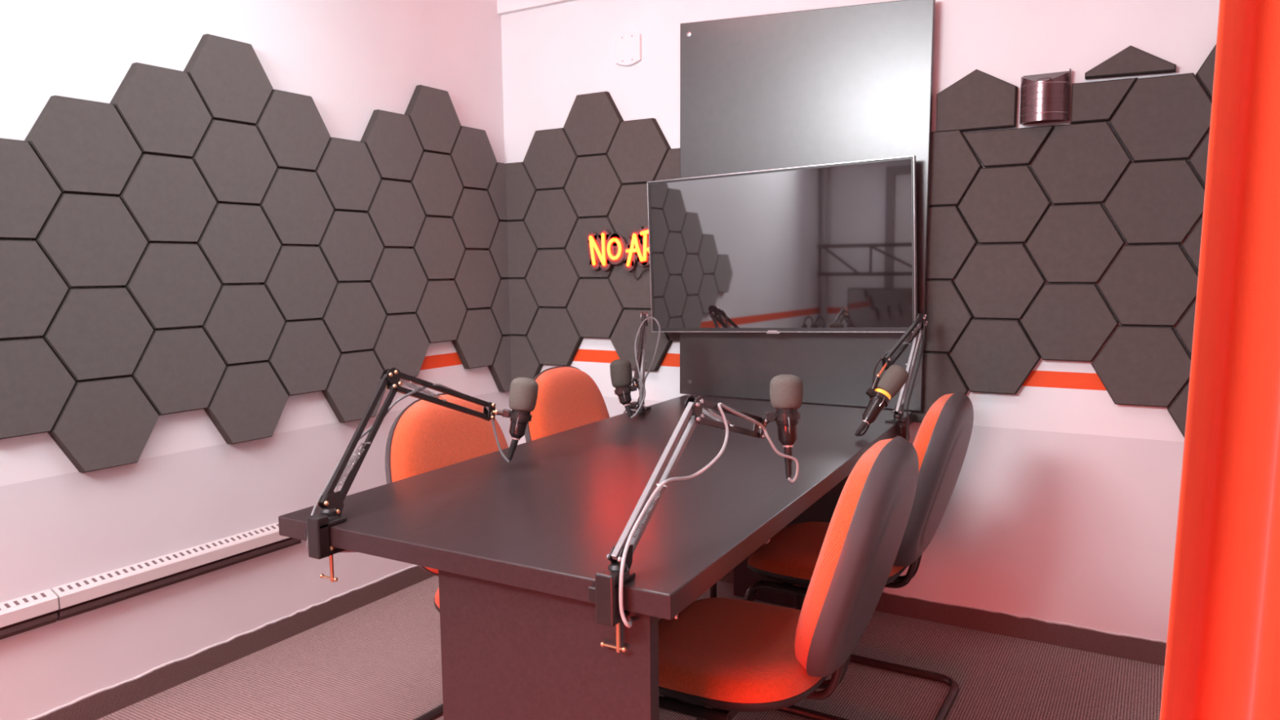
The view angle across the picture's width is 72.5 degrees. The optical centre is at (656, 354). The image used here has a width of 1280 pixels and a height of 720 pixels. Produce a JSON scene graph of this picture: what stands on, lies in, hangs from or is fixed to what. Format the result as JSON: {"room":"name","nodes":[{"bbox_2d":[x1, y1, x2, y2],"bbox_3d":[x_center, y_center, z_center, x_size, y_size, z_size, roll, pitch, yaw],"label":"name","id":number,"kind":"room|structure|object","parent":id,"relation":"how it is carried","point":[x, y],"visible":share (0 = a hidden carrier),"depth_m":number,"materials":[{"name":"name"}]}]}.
{"room":"studio","nodes":[
{"label":"studio","id":0,"kind":"room"},
{"bbox_2d":[0,0,511,719],"bbox_3d":[-1.862,-0.275,2.118,0.100,2.740,4.680,3,6,30],"label":"wall","id":1,"kind":"structure","parent":0,"point":[188,487],"depth_m":2.76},
{"bbox_2d":[0,588,58,639],"bbox_3d":[-1.925,0.740,1.952,0.042,0.089,1.051,3,6,30],"label":"heater","id":2,"kind":"object","parent":1,"relation":"attached to","point":[20,615],"visible":1,"depth_m":2.34,"materials":[{"name":"white metal"}]},
{"bbox_2d":[0,137,61,239],"bbox_3d":[-1.702,-0.427,2.250,0.030,0.258,0.298,3,6,30],"label":"panel","id":3,"kind":"object","parent":1,"relation":"attached to","point":[28,193],"visible":1,"depth_m":2.29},
{"bbox_2d":[0,240,68,339],"bbox_3d":[-1.700,-0.169,2.276,0.030,0.258,0.298,3,6,30],"label":"panel","id":4,"kind":"object","parent":1,"relation":"attached to","point":[32,291],"visible":1,"depth_m":2.30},
{"bbox_2d":[0,337,75,439],"bbox_3d":[-1.698,0.090,2.301,0.030,0.258,0.298,3,6,30],"label":"panel","id":5,"kind":"object","parent":1,"relation":"attached to","point":[35,385],"visible":1,"depth_m":2.32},
{"bbox_2d":[24,95,142,195],"bbox_3d":[-1.590,-0.576,2.431,0.030,0.258,0.298,3,6,30],"label":"panel","id":6,"kind":"object","parent":1,"relation":"attached to","point":[86,147],"visible":0.94,"depth_m":2.41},
{"bbox_2d":[33,192,147,287],"bbox_3d":[-1.588,-0.318,2.457,0.030,0.258,0.298,3,6,30],"label":"panel","id":7,"kind":"object","parent":1,"relation":"attached to","point":[91,241],"visible":0.94,"depth_m":2.44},
{"bbox_2d":[42,287,153,381],"bbox_3d":[-1.585,-0.059,2.482,0.030,0.258,0.298,3,6,30],"label":"panel","id":8,"kind":"object","parent":1,"relation":"attached to","point":[99,332],"visible":0.94,"depth_m":2.46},
{"bbox_2d":[47,375,159,472],"bbox_3d":[-1.583,0.199,2.507,0.030,0.258,0.298,3,6,30],"label":"panel","id":9,"kind":"object","parent":1,"relation":"attached to","point":[105,423],"visible":0.94,"depth_m":2.49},
{"bbox_2d":[109,62,211,158],"bbox_3d":[-1.478,-0.726,2.612,0.030,0.258,0.298,3,6,30],"label":"panel","id":10,"kind":"object","parent":1,"relation":"attached to","point":[162,108],"visible":0.94,"depth_m":2.59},
{"bbox_2d":[115,153,216,243],"bbox_3d":[-1.476,-0.467,2.637,0.030,0.258,0.298,3,6,30],"label":"panel","id":11,"kind":"object","parent":1,"relation":"attached to","point":[168,198],"visible":0.94,"depth_m":2.62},
{"bbox_2d":[121,242,221,329],"bbox_3d":[-1.473,-0.209,2.663,0.030,0.258,0.298,3,6,30],"label":"panel","id":12,"kind":"object","parent":1,"relation":"attached to","point":[172,285],"visible":0.94,"depth_m":2.65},
{"bbox_2d":[51,522,302,621],"bbox_3d":[-1.420,0.651,2.813,0.042,0.089,0.944,3,6,30],"label":"heater","id":13,"kind":"object","parent":1,"relation":"attached to","point":[79,597],"visible":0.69,"depth_m":2.66,"materials":[{"name":"white metal"}]},
{"bbox_2d":[128,326,226,415],"bbox_3d":[-1.471,0.050,2.688,0.030,0.258,0.298,3,6,30],"label":"panel","id":14,"kind":"object","parent":1,"relation":"attached to","point":[178,370],"visible":0.91,"depth_m":2.67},
{"bbox_2d":[182,33,272,124],"bbox_3d":[-1.366,-0.875,2.792,0.030,0.258,0.298,3,6,30],"label":"panel","id":15,"kind":"object","parent":1,"relation":"attached to","point":[228,77],"visible":0.94,"depth_m":2.77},
{"bbox_2d":[25,564,435,719],"bbox_3d":[-1.803,1.049,2.220,0.008,0.084,4.480,3,6,30],"label":"baseboard","id":16,"kind":"structure","parent":1,"relation":"attached to","point":[97,704],"depth_m":2.87,"materials":[{"name":"plastic"}]},
{"bbox_2d":[191,119,276,204],"bbox_3d":[-1.364,-0.617,2.818,0.030,0.258,0.298,3,6,30],"label":"panel","id":17,"kind":"object","parent":1,"relation":"attached to","point":[234,162],"visible":0.94,"depth_m":2.80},
{"bbox_2d":[196,203,280,284],"bbox_3d":[-1.361,-0.358,2.843,0.030,0.258,0.298,3,6,30],"label":"panel","id":18,"kind":"object","parent":1,"relation":"attached to","point":[237,242],"visible":0.94,"depth_m":2.83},
{"bbox_2d":[198,284,284,364],"bbox_3d":[-1.359,-0.099,2.869,0.030,0.258,0.298,3,6,30],"label":"panel","id":19,"kind":"object","parent":1,"relation":"attached to","point":[243,323],"visible":0.94,"depth_m":2.85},
{"bbox_2d":[204,360,288,444],"bbox_3d":[-1.357,0.159,2.894,0.030,0.258,0.298,3,6,30],"label":"panel","id":20,"kind":"object","parent":1,"relation":"attached to","point":[248,402],"visible":0.94,"depth_m":2.87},
{"bbox_2d":[253,88,330,171],"bbox_3d":[-1.252,-0.766,2.998,0.030,0.258,0.298,3,6,30],"label":"panel","id":21,"kind":"object","parent":1,"relation":"attached to","point":[291,126],"visible":0.91,"depth_m":2.98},
{"bbox_2d":[255,168,333,245],"bbox_3d":[-1.249,-0.507,3.024,0.030,0.258,0.298,3,6,30],"label":"panel","id":22,"kind":"object","parent":1,"relation":"attached to","point":[295,203],"visible":0.94,"depth_m":3.01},
{"bbox_2d":[259,245,337,320],"bbox_3d":[-1.247,-0.249,3.049,0.030,0.258,0.298,3,6,30],"label":"panel","id":23,"kind":"object","parent":1,"relation":"attached to","point":[300,281],"visible":0.94,"depth_m":3.03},
{"bbox_2d":[265,319,340,395],"bbox_3d":[-1.244,0.010,3.075,0.030,0.258,0.298,3,6,30],"label":"panel","id":24,"kind":"object","parent":1,"relation":"attached to","point":[304,357],"visible":0.91,"depth_m":3.06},
{"bbox_2d":[314,137,380,212],"bbox_3d":[-1.137,-0.656,3.205,0.030,0.258,0.298,3,6,30],"label":"panel","id":25,"kind":"object","parent":1,"relation":"attached to","point":[346,171],"visible":0.94,"depth_m":3.19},
{"bbox_2d":[315,210,383,281],"bbox_3d":[-1.135,-0.398,3.230,0.030,0.258,0.298,3,6,30],"label":"panel","id":26,"kind":"object","parent":1,"relation":"attached to","point":[350,245],"visible":0.94,"depth_m":3.21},
{"bbox_2d":[320,281,386,352],"bbox_3d":[-1.132,-0.139,3.255,0.030,0.258,0.298,3,6,30],"label":"panel","id":27,"kind":"object","parent":1,"relation":"attached to","point":[353,316],"visible":0.94,"depth_m":3.24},
{"bbox_2d":[321,350,386,422],"bbox_3d":[-1.130,0.119,3.281,0.030,0.258,0.298,3,6,30],"label":"panel","id":28,"kind":"object","parent":1,"relation":"attached to","point":[355,378],"visible":0.84,"depth_m":3.25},
{"bbox_2d":[360,109,422,182],"bbox_3d":[-1.025,-0.806,3.385,0.030,0.258,0.298,3,6,30],"label":"panel","id":29,"kind":"object","parent":1,"relation":"attached to","point":[392,142],"visible":0.94,"depth_m":3.37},
{"bbox_2d":[366,178,425,247],"bbox_3d":[-1.023,-0.547,3.411,0.030,0.258,0.298,3,6,30],"label":"panel","id":30,"kind":"object","parent":1,"relation":"attached to","point":[395,211],"visible":0.94,"depth_m":3.39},
{"bbox_2d":[367,247,427,314],"bbox_3d":[-1.020,-0.289,3.436,0.030,0.258,0.298,3,6,30],"label":"panel","id":31,"kind":"object","parent":1,"relation":"attached to","point":[398,280],"visible":0.94,"depth_m":3.42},
{"bbox_2d":[368,312,429,377],"bbox_3d":[-1.018,-0.030,3.461,0.030,0.258,0.298,3,6,30],"label":"panel","id":32,"kind":"object","parent":1,"relation":"attached to","point":[402,344],"visible":0.78,"depth_m":3.45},
{"bbox_2d":[404,84,461,154],"bbox_3d":[-0.913,-0.955,3.566,0.030,0.258,0.298,3,6,30],"label":"panel","id":33,"kind":"object","parent":1,"relation":"attached to","point":[431,112],"visible":0.94,"depth_m":3.54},
{"bbox_2d":[409,151,462,217],"bbox_3d":[-0.911,-0.697,3.591,0.030,0.258,0.298,3,6,30],"label":"panel","id":34,"kind":"object","parent":1,"relation":"attached to","point":[435,181],"visible":0.91,"depth_m":3.58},
{"bbox_2d":[408,216,464,279],"bbox_3d":[-0.908,-0.438,3.617,0.030,0.258,0.298,3,6,30],"label":"panel","id":35,"kind":"object","parent":1,"relation":"attached to","point":[438,247],"visible":0.94,"depth_m":3.60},
{"bbox_2d":[411,280,466,342],"bbox_3d":[-0.906,-0.179,3.642,0.030,0.258,0.298,3,6,30],"label":"panel","id":36,"kind":"object","parent":1,"relation":"attached to","point":[441,310],"visible":0.94,"depth_m":3.62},
{"bbox_2d":[447,125,497,190],"bbox_3d":[-0.798,-0.846,3.772,0.030,0.258,0.298,3,6,30],"label":"panel","id":37,"kind":"object","parent":1,"relation":"attached to","point":[472,155],"visible":0.94,"depth_m":3.76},
{"bbox_2d":[447,187,498,248],"bbox_3d":[-0.796,-0.587,3.797,0.030,0.258,0.298,3,6,30],"label":"panel","id":38,"kind":"object","parent":1,"relation":"attached to","point":[475,220],"visible":0.94,"depth_m":3.78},
{"bbox_2d":[449,248,500,309],"bbox_3d":[-0.794,-0.329,3.823,0.030,0.258,0.298,3,6,30],"label":"panel","id":39,"kind":"object","parent":1,"relation":"attached to","point":[477,278],"visible":0.94,"depth_m":3.81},
{"bbox_2d":[452,308,502,368],"bbox_3d":[-0.791,-0.070,3.848,0.030,0.258,0.298,3,6,30],"label":"panel","id":40,"kind":"object","parent":1,"relation":"attached to","point":[476,344],"visible":0.97,"depth_m":3.83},
{"bbox_2d":[97,575,1164,719],"bbox_3d":[-0.367,1.209,1.396,3.530,0.100,4.680,3,6,30],"label":"floor","id":41,"kind":"structure","parent":0,"point":[381,659],"depth_m":2.74,"materials":[{"name":"carpet"}]},
{"bbox_2d":[385,393,508,719],"bbox_3d":[-0.395,0.591,2.381,0.620,0.935,0.465,3,7,34],"label":"chair","id":42,"kind":"object","parent":41,"relation":"on","point":[425,436],"visible":0.15,"depth_m":2.40,"materials":[{"name":"orange fabric"}]},
{"bbox_2d":[434,586,439,608],"bbox_3d":[-0.330,0.627,2.341,0.456,0.072,0.456,3,7,34],"label":"seat cushion","id":43,"kind":"object","parent":42,"relation":"on","point":[437,595],"depth_m":2.27,"materials":[{"name":"orange fabric"}]},
{"bbox_2d":[390,394,508,573],"bbox_3d":[-0.553,0.363,2.466,0.163,0.485,0.433,3,7,34],"label":"backrest cushion","id":44,"kind":"object","parent":42,"relation":"on","point":[426,436],"depth_m":2.40,"materials":[{"name":"orange fabric"}]},
{"bbox_2d":[278,395,912,719],"bbox_3d":[0.069,0.656,2.487,1.016,0.771,1.938,3,6,30],"label":"table","id":45,"kind":"object","parent":41,"relation":"on","point":[517,547],"visible":0.82,"depth_m":1.72,"materials":[{"name":"black laminate"}]},
{"bbox_2d":[304,367,495,582],"bbox_3d":[-0.574,0.234,2.016,0.079,0.412,0.624,2,6,24],"label":"boom arm","id":46,"kind":"object","parent":45,"relation":"attached to","point":[331,503],"visible":0.98,"depth_m":1.87,"materials":[{"name":"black metal"}]},
{"bbox_2d":[306,383,509,552],"bbox_3d":[-0.522,0.236,1.995,0.226,0.308,0.580,1,6,16],"label":"microphone cable","id":47,"kind":"object","parent":46,"relation":"attached to","point":[397,401],"visible":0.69,"depth_m":1.97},
{"bbox_2d":[493,377,537,461],"bbox_3d":[-0.367,0.170,2.266,0.123,0.218,0.074,-3,6,-24],"label":"microphone","id":48,"kind":"object","parent":46,"relation":"attached to","point":[523,392],"visible":1,"depth_m":2.25,"materials":[{"name":"grey plastic"}]},
{"bbox_2d":[629,311,650,413],"bbox_3d":[-0.057,0.094,3.079,0.077,0.475,0.314,-1,6,-3],"label":"boom arm","id":49,"kind":"object","parent":45,"relation":"attached to","point":[641,356],"visible":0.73,"depth_m":3.09,"materials":[{"name":"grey metal"}]},
{"bbox_2d":[609,359,637,417],"bbox_3d":[-0.115,0.115,2.945,0.090,0.197,0.074,3,6,30],"label":"microphone","id":50,"kind":"object","parent":49,"relation":"attached to","point":[620,370],"visible":1,"depth_m":2.92,"materials":[{"name":"plastic"}]},
{"bbox_2d":[622,316,660,417],"bbox_3d":[-0.031,0.081,3.057,0.213,0.408,0.235,-3,6,-22],"label":"microphone cable","id":51,"kind":"object","parent":49,"relation":"attached to","point":[652,317],"visible":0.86,"depth_m":3.08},
{"bbox_2d":[587,394,767,652],"bbox_3d":[0.074,0.271,1.662,0.056,0.398,0.637,3,7,32],"label":"boom arm","id":52,"kind":"object","parent":45,"relation":"attached to","point":[605,593],"visible":0.91,"depth_m":1.49,"materials":[{"name":"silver metal"}]},
{"bbox_2d":[618,402,799,627],"bbox_3d":[0.095,0.258,1.667,0.093,0.319,0.643,3,7,35],"label":"microphone cable","id":53,"kind":"object","parent":52,"relation":"attached to","point":[628,624],"visible":0.97,"depth_m":1.55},
{"bbox_2d":[758,374,803,478],"bbox_3d":[0.278,0.158,1.924,0.088,0.228,0.077,3,6,30],"label":"microphone","id":54,"kind":"object","parent":52,"relation":"attached to","point":[786,391],"visible":0.98,"depth_m":1.89,"materials":[{"name":"grey plastic"}]},
{"bbox_2d":[881,312,928,439],"bbox_3d":[0.788,0.109,2.855,0.079,0.474,0.359,4,7,36],"label":"boom arm","id":55,"kind":"object","parent":45,"relation":"attached to","point":[899,416],"visible":0.8,"depth_m":2.86,"materials":[{"name":"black metal"}]},
{"bbox_2d":[854,363,908,435],"bbox_3d":[0.673,0.135,2.659,0.228,0.204,0.070,-4,7,-32],"label":"microphone","id":56,"kind":"object","parent":55,"relation":"attached to","point":[882,390],"visible":1,"depth_m":2.65,"materials":[{"name":"grey plastic"}]},
{"bbox_2d":[855,317,924,440],"bbox_3d":[0.723,0.102,2.761,0.357,0.412,0.373,-1,6,0],"label":"microphone cable","id":57,"kind":"object","parent":55,"relation":"attached to","point":[923,335],"visible":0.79,"depth_m":2.83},
{"bbox_2d":[524,365,716,597],"bbox_3d":[-0.129,0.522,3.061,0.620,0.935,0.465,3,7,33],"label":"chair","id":58,"kind":"object","parent":41,"relation":"on","point":[568,398],"visible":0.18,"depth_m":3.09,"materials":[{"name":"orange fabric"}]},
{"bbox_2d":[528,366,609,440],"bbox_3d":[-0.290,0.294,3.142,0.163,0.485,0.433,3,7,33],"label":"backrest cushion","id":59,"kind":"object","parent":58,"relation":"on","point":[568,398],"depth_m":3.09,"materials":[{"name":"orange fabric"}]},
{"bbox_2d":[657,435,918,719],"bbox_3d":[0.244,0.628,1.945,0.620,0.935,0.465,2,6,28],"label":"chair","id":60,"kind":"object","parent":41,"relation":"on","point":[729,656],"visible":0.97,"depth_m":1.76,"materials":[{"name":"orange fabric"}]},
{"bbox_2d":[657,597,822,703],"bbox_3d":[0.175,0.658,1.984,0.456,0.072,0.456,2,6,28],"label":"seat cushion","id":61,"kind":"object","parent":60,"relation":"on","point":[717,650],"depth_m":1.85,"materials":[{"name":"orange fabric"}]},
{"bbox_2d":[794,438,893,670],"bbox_3d":[0.408,0.416,1.834,0.163,0.485,0.433,2,6,28],"label":"backrest cushion","id":62,"kind":"object","parent":60,"relation":"on","point":[852,570],"depth_m":1.65,"materials":[{"name":"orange fabric"}]},
{"bbox_2d":[744,391,973,719],"bbox_3d":[0.594,0.562,2.591,0.620,0.935,0.465,3,6,30],"label":"chair","id":63,"kind":"object","parent":41,"relation":"on","point":[940,443],"visible":0.59,"depth_m":2.45,"materials":[{"name":"orange fabric"}]},
{"bbox_2d":[747,521,903,580],"bbox_3d":[0.527,0.591,2.635,0.456,0.072,0.456,3,6,30],"label":"seat cushion","id":64,"kind":"object","parent":63,"relation":"on","point":[793,553],"depth_m":2.54,"materials":[{"name":"orange fabric"}]},
{"bbox_2d":[912,393,953,472],"bbox_3d":[0.755,0.350,2.476,0.163,0.485,0.433,3,6,30],"label":"backrest cushion","id":65,"kind":"object","parent":63,"relation":"on","point":[930,443],"depth_m":2.28,"materials":[{"name":"orange fabric"}]},
{"bbox_2d":[501,0,1219,640],"bbox_3d":[0.772,-0.408,3.225,3.330,2.740,0.100,3,6,30],"label":"wall","id":66,"kind":"structure","parent":0,"point":[1063,505],"depth_m":2.95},
{"bbox_2d":[484,220,538,278],"bbox_3d":[-0.645,-0.468,3.900,0.198,0.258,0.156,3,6,30],"label":"panel","id":67,"kind":"object","parent":66,"relation":"attached to","point":[513,249],"visible":0.96,"depth_m":3.94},
{"bbox_2d":[486,161,537,221],"bbox_3d":[-0.647,-0.727,3.875,0.198,0.258,0.156,3,6,30],"label":"panel","id":68,"kind":"object","parent":66,"relation":"attached to","point":[511,190],"visible":0.94,"depth_m":3.91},
{"bbox_2d":[485,278,542,335],"bbox_3d":[-0.642,-0.210,3.926,0.198,0.258,0.156,3,6,30],"label":"panel","id":69,"kind":"object","parent":66,"relation":"attached to","point":[514,308],"visible":0.96,"depth_m":3.96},
{"bbox_2d":[488,334,543,391],"bbox_3d":[-0.640,0.049,3.951,0.198,0.258,0.156,3,6,30],"label":"panel","id":70,"kind":"object","parent":66,"relation":"attached to","point":[515,357],"visible":0.74,"depth_m":3.98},
{"bbox_2d":[497,0,574,14],"bbox_3d":[0.730,-1.609,3.053,3.330,0.315,0.024,3,6,30],"label":"trim","id":71,"kind":"structure","parent":66,"relation":"attached to","point":[504,6],"depth_m":3.83,"materials":[{"name":"white paint"}]},
{"bbox_2d":[523,128,577,190],"bbox_3d":[-0.465,-0.855,3.828,0.298,0.258,0.030,3,6,30],"label":"panel","id":72,"kind":"object","parent":66,"relation":"attached to","point":[550,158],"visible":1,"depth_m":3.81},
{"bbox_2d":[524,188,579,248],"bbox_3d":[-0.463,-0.596,3.854,0.298,0.258,0.030,3,6,30],"label":"panel","id":73,"kind":"object","parent":66,"relation":"attached to","point":[551,219],"visible":1,"depth_m":3.84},
{"bbox_2d":[525,248,582,307],"bbox_3d":[-0.461,-0.337,3.879,0.298,0.258,0.030,3,6,30],"label":"panel","id":74,"kind":"object","parent":66,"relation":"attached to","point":[553,278],"visible":1,"depth_m":3.86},
{"bbox_2d":[527,306,583,365],"bbox_3d":[-0.458,-0.079,3.904,0.298,0.258,0.030,3,6,30],"label":"panel","id":75,"kind":"object","parent":66,"relation":"attached to","point":[553,335],"visible":0.97,"depth_m":3.89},
{"bbox_2d":[565,217,616,277],"bbox_3d":[-0.267,-0.457,3.753,0.298,0.258,0.030,3,6,30],"label":"panel","id":76,"kind":"object","parent":66,"relation":"attached to","point":[576,248],"visible":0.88,"depth_m":3.76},
{"bbox_2d":[586,225,649,279],"bbox_3d":[-0.128,-0.423,3.641,0.393,0.223,0.034,3,6,30],"label":"sign","id":77,"kind":"object","parent":76,"relation":"attached to","point":[606,249],"visible":0.86,"depth_m":3.65,"materials":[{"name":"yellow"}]},
{"bbox_2d":[563,91,623,156],"bbox_3d":[-0.272,-0.975,3.703,0.298,0.258,0.030,3,6,30],"label":"panel","id":78,"kind":"object","parent":66,"relation":"attached to","point":[593,122],"visible":1,"depth_m":3.69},
{"bbox_2d":[564,154,622,217],"bbox_3d":[-0.270,-0.716,3.728,0.298,0.258,0.030,3,6,30],"label":"panel","id":79,"kind":"object","parent":66,"relation":"attached to","point":[593,187],"visible":1,"depth_m":3.71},
{"bbox_2d":[567,278,625,338],"bbox_3d":[-0.265,-0.199,3.779,0.298,0.258,0.030,3,6,30],"label":"panel","id":80,"kind":"object","parent":66,"relation":"attached to","point":[595,308],"visible":1,"depth_m":3.76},
{"bbox_2d":[608,182,648,243],"bbox_3d":[-0.074,-0.577,3.628,0.298,0.258,0.030,3,6,30],"label":"panel","id":81,"kind":"object","parent":66,"relation":"attached to","point":[628,212],"visible":0.5,"depth_m":3.63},
{"bbox_2d":[615,31,641,66],"bbox_3d":[-0.119,-1.258,3.593,0.120,0.136,0.013,3,6,30],"label":"plate","id":82,"kind":"object","parent":66,"relation":"attached to","point":[628,44],"visible":1,"depth_m":3.59,"materials":[{"name":"white plastic"}]},
{"bbox_2d":[608,259,651,309],"bbox_3d":[-0.072,-0.319,3.653,0.298,0.258,0.030,3,6,30],"label":"panel","id":83,"kind":"object","parent":66,"relation":"attached to","point":[633,293],"visible":0.47,"depth_m":3.66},
{"bbox_2d":[607,117,671,184],"bbox_3d":[-0.077,-0.836,3.602,0.298,0.258,0.030,3,6,30],"label":"panel","id":84,"kind":"object","parent":66,"relation":"attached to","point":[638,149],"visible":0.94,"depth_m":3.58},
{"bbox_2d":[609,308,672,371],"bbox_3d":[-0.069,-0.060,3.679,0.298,0.258,0.030,3,6,30],"label":"panel","id":85,"kind":"object","parent":66,"relation":"attached to","point":[623,338],"visible":0.66,"depth_m":3.67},
{"bbox_2d":[654,147,679,181],"bbox_3d":[0.119,-0.697,3.502,0.298,0.258,0.030,3,6,30],"label":"panel","id":86,"kind":"object","parent":66,"relation":"attached to","point":[669,169],"visible":0.19,"depth_m":3.52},
{"bbox_2d":[680,0,935,411],"bbox_3d":[0.525,-0.547,3.261,0.984,1.461,0.062,3,6,30],"label":"board","id":87,"kind":"object","parent":66,"relation":"attached to","point":[855,82],"visible":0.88,"depth_m":3.20,"materials":[{"name":"grey"}]},
{"bbox_2d":[646,155,917,333],"bbox_3d":[0.440,-0.378,3.248,1.048,0.604,0.076,1,6,30],"label":"television","id":88,"kind":"object","parent":87,"relation":"attached to","point":[830,247],"visible":0.88,"depth_m":3.19,"materials":[{"name":"black"}]},
{"bbox_2d":[904,351,968,422],"bbox_3d":[0.955,0.118,3.097,0.293,0.252,0.030,3,6,30],"label":"panel","id":89,"kind":"object","parent":66,"relation":"attached to","point":[941,376],"visible":0.41,"depth_m":3.06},
{"bbox_2d":[718,568,1166,666],"bbox_3d":[0.758,0.919,3.308,3.330,0.084,0.008,3,6,30],"label":"baseboard","id":90,"kind":"structure","parent":66,"relation":"attached to","point":[1130,646],"depth_m":3.01,"materials":[{"name":"plastic"}]},
{"bbox_2d":[924,280,973,352],"bbox_3d":[0.959,-0.134,3.068,0.293,0.252,0.030,3,6,30],"label":"panel","id":91,"kind":"object","parent":66,"relation":"attached to","point":[948,314],"visible":0.62,"depth_m":3.03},
{"bbox_2d":[926,205,977,279],"bbox_3d":[0.964,-0.387,3.039,0.293,0.252,0.030,3,6,30],"label":"panel","id":92,"kind":"object","parent":66,"relation":"attached to","point":[951,241],"visible":0.59,"depth_m":3.00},
{"bbox_2d":[928,129,982,206],"bbox_3d":[0.968,-0.639,3.011,0.293,0.252,0.030,3,6,30],"label":"panel","id":93,"kind":"object","parent":66,"relation":"attached to","point":[954,165],"visible":0.62,"depth_m":2.97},
{"bbox_2d":[936,69,1017,132],"bbox_3d":[1.072,-0.854,2.928,0.256,0.198,0.030,3,6,30],"label":"panel","id":94,"kind":"object","parent":66,"relation":"attached to","point":[979,100],"visible":1,"depth_m":2.91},
{"bbox_2d":[949,318,1040,394],"bbox_3d":[1.149,0.007,2.972,0.293,0.252,0.030,3,6,30],"label":"panel","id":95,"kind":"object","parent":66,"relation":"attached to","point":[993,356],"visible":1,"depth_m":2.96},
{"bbox_2d":[953,243,1046,319],"bbox_3d":[1.153,-0.245,2.943,0.293,0.252,0.030,3,6,30],"label":"panel","id":96,"kind":"object","parent":66,"relation":"attached to","point":[995,281],"visible":1,"depth_m":2.93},
{"bbox_2d":[957,164,1051,244],"bbox_3d":[1.158,-0.498,2.914,0.293,0.252,0.030,3,6,30],"label":"panel","id":97,"kind":"object","parent":66,"relation":"attached to","point":[1002,204],"visible":1,"depth_m":2.90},
{"bbox_2d":[962,124,1054,167],"bbox_3d":[1.161,-0.685,2.893,0.288,0.119,0.030,3,6,30],"label":"panel","id":98,"kind":"object","parent":66,"relation":"attached to","point":[1015,146],"visible":1,"depth_m":2.88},
{"bbox_2d":[1018,68,1071,128],"bbox_3d":[1.241,-0.820,2.801,0.152,0.178,0.084,3,6,30],"label":"wall sconce","id":99,"kind":"object","parent":66,"relation":"attached to","point":[1045,98],"visible":1,"depth_m":2.77,"materials":[{"name":"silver metal"}]},
{"bbox_2d":[1020,283,1119,361],"bbox_3d":[1.343,-0.104,2.847,0.293,0.252,0.030,3,6,30],"label":"panel","id":100,"kind":"object","parent":66,"relation":"attached to","point":[1064,322],"visible":1,"depth_m":2.83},
{"bbox_2d":[1025,203,1125,283],"bbox_3d":[1.347,-0.356,2.818,0.293,0.252,0.030,3,6,30],"label":"panel","id":101,"kind":"object","parent":66,"relation":"attached to","point":[1071,243],"visible":1,"depth_m":2.80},
{"bbox_2d":[1030,120,1131,204],"bbox_3d":[1.352,-0.609,2.789,0.293,0.252,0.030,3,6,30],"label":"panel","id":102,"kind":"object","parent":66,"relation":"attached to","point":[1077,163],"visible":1,"depth_m":2.77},
{"bbox_2d":[1071,77,1137,124],"bbox_3d":[1.404,-0.796,2.739,0.184,0.123,0.030,3,6,30],"label":"panel","id":103,"kind":"object","parent":66,"relation":"attached to","point":[1091,101],"visible":1,"depth_m":2.73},
{"bbox_2d":[1084,45,1176,79],"bbox_3d":[1.461,-0.905,2.694,0.248,0.091,0.030,3,6,30],"label":"panel","id":104,"kind":"object","parent":66,"relation":"attached to","point":[1131,60],"visible":1,"depth_m":2.68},
{"bbox_2d":[1091,324,1191,407],"bbox_3d":[1.532,0.038,2.750,0.293,0.252,0.030,3,6,30],"label":"panel","id":105,"kind":"object","parent":66,"relation":"attached to","point":[1148,366],"visible":0.91,"depth_m":2.74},
{"bbox_2d":[1097,244,1198,326],"bbox_3d":[1.537,-0.215,2.721,0.293,0.252,0.030,3,6,30],"label":"panel","id":106,"kind":"object","parent":66,"relation":"attached to","point":[1154,284],"visible":0.91,"depth_m":2.71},
{"bbox_2d":[1102,159,1204,244],"bbox_3d":[1.542,-0.467,2.693,0.293,0.252,0.030,3,6,30],"label":"panel","id":107,"kind":"object","parent":66,"relation":"attached to","point":[1157,202],"visible":0.91,"depth_m":2.68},
{"bbox_2d":[1109,72,1212,162],"bbox_3d":[1.546,-0.720,2.664,0.293,0.252,0.030,3,6,30],"label":"panel","id":108,"kind":"object","parent":66,"relation":"attached to","point":[1167,117],"visible":0.91,"depth_m":2.65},
{"bbox_2d":[1167,379,1189,437],"bbox_3d":[1.722,0.179,2.654,0.293,0.252,0.030,3,6,30],"label":"panel","id":109,"kind":"object","parent":66,"relation":"attached to","point":[1177,409],"visible":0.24,"depth_m":2.70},
{"bbox_2d":[1173,298,1195,355],"bbox_3d":[1.726,-0.073,2.625,0.293,0.252,0.030,3,6,30],"label":"panel","id":110,"kind":"object","parent":66,"relation":"attached to","point":[1184,328],"visible":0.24,"depth_m":2.67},
{"bbox_2d":[1181,216,1202,272],"bbox_3d":[1.731,-0.326,2.596,0.293,0.252,0.030,3,6,30],"label":"panel","id":111,"kind":"object","parent":66,"relation":"attached to","point":[1191,245],"visible":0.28,"depth_m":2.64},
{"bbox_2d":[1188,130,1209,186],"bbox_3d":[1.736,-0.578,2.567,0.293,0.252,0.030,3,6,30],"label":"panel","id":112,"kind":"object","parent":66,"relation":"attached to","point":[1198,160],"visible":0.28,"depth_m":2.61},
{"bbox_2d":[1195,44,1216,100],"bbox_3d":[1.740,-0.831,2.539,0.293,0.252,0.030,3,6,30],"label":"panel","id":113,"kind":"object","parent":66,"relation":"attached to","point":[1205,75],"visible":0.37,"depth_m":2.58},
{"bbox_3d":[-0.393,-1.617,1.118,3.530,0.100,4.680,3,6,30],"label":"ceiling","id":114,"kind":"structure","parent":0,"visible":0},
{"bbox_2d":[1159,0,1279,719],"bbox_3d":[0.894,-0.184,0.873,0.683,2.728,0.097,3,6,30],"label":"curtain","id":115,"kind":"object","parent":114,"relation":"hanging from","point":[1222,658],"visible":1,"depth_m":1.03,"materials":[{"name":"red fabric"}]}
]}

